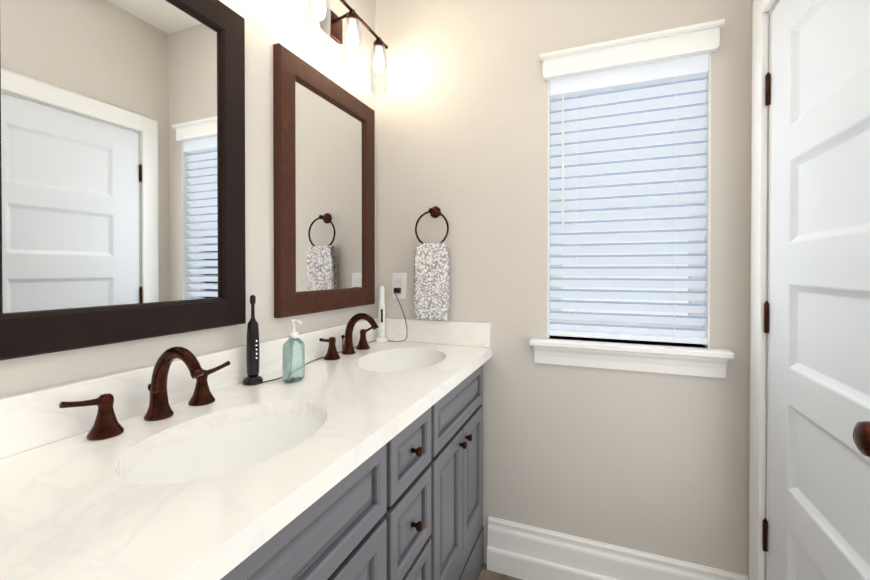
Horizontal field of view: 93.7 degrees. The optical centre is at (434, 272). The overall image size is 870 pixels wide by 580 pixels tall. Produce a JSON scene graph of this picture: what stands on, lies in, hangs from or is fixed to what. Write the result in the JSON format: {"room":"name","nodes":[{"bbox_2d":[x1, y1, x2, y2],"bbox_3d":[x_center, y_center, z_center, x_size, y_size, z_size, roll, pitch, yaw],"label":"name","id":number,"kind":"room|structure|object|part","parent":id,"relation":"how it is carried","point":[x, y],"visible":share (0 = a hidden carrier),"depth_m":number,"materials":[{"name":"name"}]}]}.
{"room":"bathroom","nodes":[
{"label":"bathroom","id":0,"kind":"room"},
{"bbox_2d":[0,0,375,396],"bbox_3d":[-0.861,-0.085,0.628,0.120,2.660,3.072,0,0,22],"label":"wall","id":1,"kind":"structure","parent":0,"point":[270,23],"depth_m":1.26,"materials":[{"name":"grey paint"}]},
{"bbox_2d":[0,0,245,360],"bbox_3d":[-0.668,-0.291,0.905,0.028,0.879,0.596,0,0,22],"label":"mirror","id":2,"kind":"object","parent":1,"relation":"attached to","point":[122,170],"visible":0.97,"depth_m":0.88,"materials":[{"name":"clear glass"}]},
{"bbox_2d":[0,325,339,456],"bbox_3d":[-0.554,0.265,1.200,0.020,0.101,1.542,0,0,22],"label":"backsplash","id":3,"kind":"structure","parent":1,"relation":"attached to","point":[27,421],"depth_m":0.79,"materials":[{"name":"white stone"}]},
{"bbox_2d":[273,43,374,317],"bbox_3d":[-0.396,-0.297,1.584,0.028,0.879,0.596,0,0,22],"label":"mirror","id":4,"kind":"object","parent":1,"relation":"attached to","point":[324,181],"visible":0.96,"depth_m":1.50,"materials":[{"name":"clear glass"}]},
{"label":"glass","id":5,"kind":"part","parent":4,"relation":"part of","materials":[{"name":"mirror"}]},
{"bbox_2d":[307,0,387,95],"bbox_3d":[-0.343,-0.888,1.558,0.142,0.248,0.546,0,0,22],"label":"sconce","id":6,"kind":"object","parent":1,"relation":"attached to","point":[330,20],"visible":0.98,"depth_m":1.55,"materials":[{"name":"glass"}]},
{"bbox_2d":[478,564,521,579],"bbox_3d":[0.192,1.298,0.217,2.388,0.100,3.072,0,0,22],"label":"floor","id":7,"kind":"structure","parent":0,"point":[485,574],"depth_m":1.66,"materials":[{"name":"tile"}]},
{"bbox_2d":[208,357,490,579],"bbox_3d":[-0.301,0.799,1.109,0.562,0.884,1.530,0,0,22],"label":"bathroom vanity","id":8,"kind":"object","parent":7,"relation":"on","point":[363,460],"depth_m":0.98,"materials":[{"name":"grey wood"}]},
{"bbox_2d":[0,341,491,579],"bbox_3d":[-0.305,0.337,1.101,0.558,0.041,1.542,0,0,22],"label":"countertop","id":9,"kind":"structure","parent":8,"relation":"on","point":[71,508],"depth_m":0.63,"materials":[{"name":"white stone"}]},
{"bbox_2d":[52,346,231,440],"bbox_3d":[-0.562,0.238,0.881,0.161,0.159,0.362,0,0,22],"label":"faucet","id":10,"kind":"object","parent":9,"relation":"on","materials":[{"name":"brown metal"}]},
{"bbox_2d":[124,409,327,484],"bbox_3d":[-0.394,0.420,0.815,0.304,0.148,0.410,0,0,22],"label":"sink","id":11,"kind":"object","parent":9,"relation":"in","point":[200,458],"depth_m":0.93,"materials":[{"name":"white ceramic"}]},
{"bbox_2d":[282,319,304,382],"bbox_3d":[-0.406,0.225,1.191,0.057,0.179,0.062,0,0,22],"label":"soap dispenser","id":12,"kind":"object","parent":9,"relation":"on","point":[287,353],"visible":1,"depth_m":1.19,"materials":[{"name":"teal glass"}]},
{"bbox_2d":[243,295,375,385],"bbox_3d":[-0.378,0.186,1.504,0.070,0.253,0.786,0,0,22],"label":"toothbrush","id":13,"kind":"object","parent":9,"relation":"on","point":[253,356],"visible":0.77,"depth_m":1.16,"materials":[{"name":"black plastic"}]},
{"bbox_2d":[316,313,378,360],"bbox_3d":[-0.288,0.233,1.565,0.161,0.159,0.361,0,0,22],"label":"faucet","id":14,"kind":"object","parent":9,"relation":"on","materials":[{"name":"brown metal"}]},
{"bbox_2d":[376,286,406,342],"bbox_3d":[-0.185,0.184,1.831,0.158,0.252,0.080,0,0,22],"label":"toothbrush","id":15,"kind":"object","parent":9,"relation":"on","point":[381,339],"visible":0.96,"depth_m":1.82,"materials":[{"name":"white plastic"}]},
{"bbox_2d":[368,353,435,372],"bbox_3d":[-0.120,0.415,1.499,0.304,0.148,0.409,0,0,22],"label":"sink","id":16,"kind":"object","parent":9,"relation":"in","point":[409,361],"depth_m":1.68,"materials":[{"name":"white ceramic"}]},
{"bbox_2d":[376,0,750,574],"bbox_3d":[0.472,-0.093,1.684,1.568,2.660,0.120,0,0,22],"label":"wall","id":17,"kind":"structure","parent":0,"point":[653,463],"depth_m":1.64,"materials":[{"name":"beige paint"}]},
{"bbox_2d":[392,273,406,298],"bbox_3d":[-0.165,0.059,1.870,0.072,0.118,0.009,0,0,22],"label":"electrical outlet","id":18,"kind":"object","parent":17,"relation":"attached to","point":[399,280],"visible":0.94,"depth_m":1.86,"materials":[{"name":"white plastic"}]},
{"bbox_2d":[414,206,449,320],"bbox_3d":[-0.010,-0.047,1.776,0.159,0.496,0.067,0,0,22],"label":"towel ring","id":19,"kind":"object","parent":17,"relation":"attached to","point":[431,284],"visible":0.98,"depth_m":1.75,"materials":[{"name":"grey fabric"}]},
{"bbox_2d":[414,243,449,320],"bbox_3d":[-0.015,0.036,1.764,0.154,0.331,0.041,0,0,22],"label":"towel","id":20,"kind":"object","parent":19,"relation":"hanging from","point":[431,260],"depth_m":1.75,"materials":[{"name":"grey fabric"}]},
{"bbox_2d":[385,318,491,348],"bbox_3d":[-0.015,0.260,1.804,0.532,0.101,0.020,0,0,22],"label":"backsplash","id":21,"kind":"structure","parent":17,"relation":"attached to","point":[438,332],"depth_m":1.78,"materials":[{"name":"white stone"}]},
{"bbox_2d":[487,516,747,579],"bbox_3d":[0.641,1.135,1.545,0.902,0.207,0.030,0,0,22],"label":"baseboard","id":22,"kind":"structure","parent":17,"relation":"attached to","point":[521,551],"depth_m":1.55,"materials":[{"name":"white wood"}]},
{"bbox_2d":[530,19,733,378],"bbox_3d":[0.715,-0.248,1.557,0.670,1.217,0.172,0,0,22],"label":"window","id":23,"kind":"structure","parent":17,"relation":"in","point":[682,42],"depth_m":1.48,"materials":[{"name":"white wood"}]},
{"bbox_2d":[549,53,708,343],"bbox_3d":[0.726,-0.261,1.575,0.542,1.024,0.120,0,0,22],"label":"window blinds","id":24,"kind":"object","parent":23,"relation":"attached to","point":[615,133],"visible":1,"depth_m":1.54,"materials":[{"name":"white plastic"}]},
{"bbox_3d":[0.741,-0.270,1.612,0.460,0.915,0.004,0,0,22],"label":"glass","id":25,"kind":"part","parent":24,"relation":"part of","materials":[{"name":"white plastic"}]},
{"bbox_3d":[0.741,-0.269,1.612,0.542,1.010,0.040,0,0,22],"label":"frame","id":26,"kind":"part","parent":24,"relation":"part of","materials":[{"name":"white plastic"}]},
{"bbox_2d":[747,0,777,579],"bbox_3d":[0.573,-0.080,-0.011,0.120,2.660,2.952,0,0,22],"label":"wall","id":27,"kind":"structure","parent":0,"point":[774,4],"depth_m":1.37,"materials":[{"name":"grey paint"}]},
{"bbox_2d":[749,0,779,579],"bbox_3d":[0.924,0.186,0.894,0.138,2.115,0.862,0,0,22],"label":"door frame","id":28,"kind":"structure","parent":27,"relation":"attached to","point":[760,71],"depth_m":1.25,"materials":[{"name":"white wood"}]},
{"bbox_2d":[768,0,869,579],"bbox_3d":[0.895,0.232,0.906,0.035,2.007,0.670,0,0,22],"label":"door","id":29,"kind":"structure","parent":27,"relation":"in","point":[819,462],"depth_m":0.96,"materials":[{"name":"white wood"}]},
{"bbox_2d":[762,72,869,551],"bbox_3d":[0.856,0.122,0.945,0.070,1.442,0.646,0,0,22],"label":"door hardware","id":30,"kind":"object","parent":29,"relation":"attached to","point":[861,434],"depth_m":1.22,"materials":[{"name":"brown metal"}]}
]}

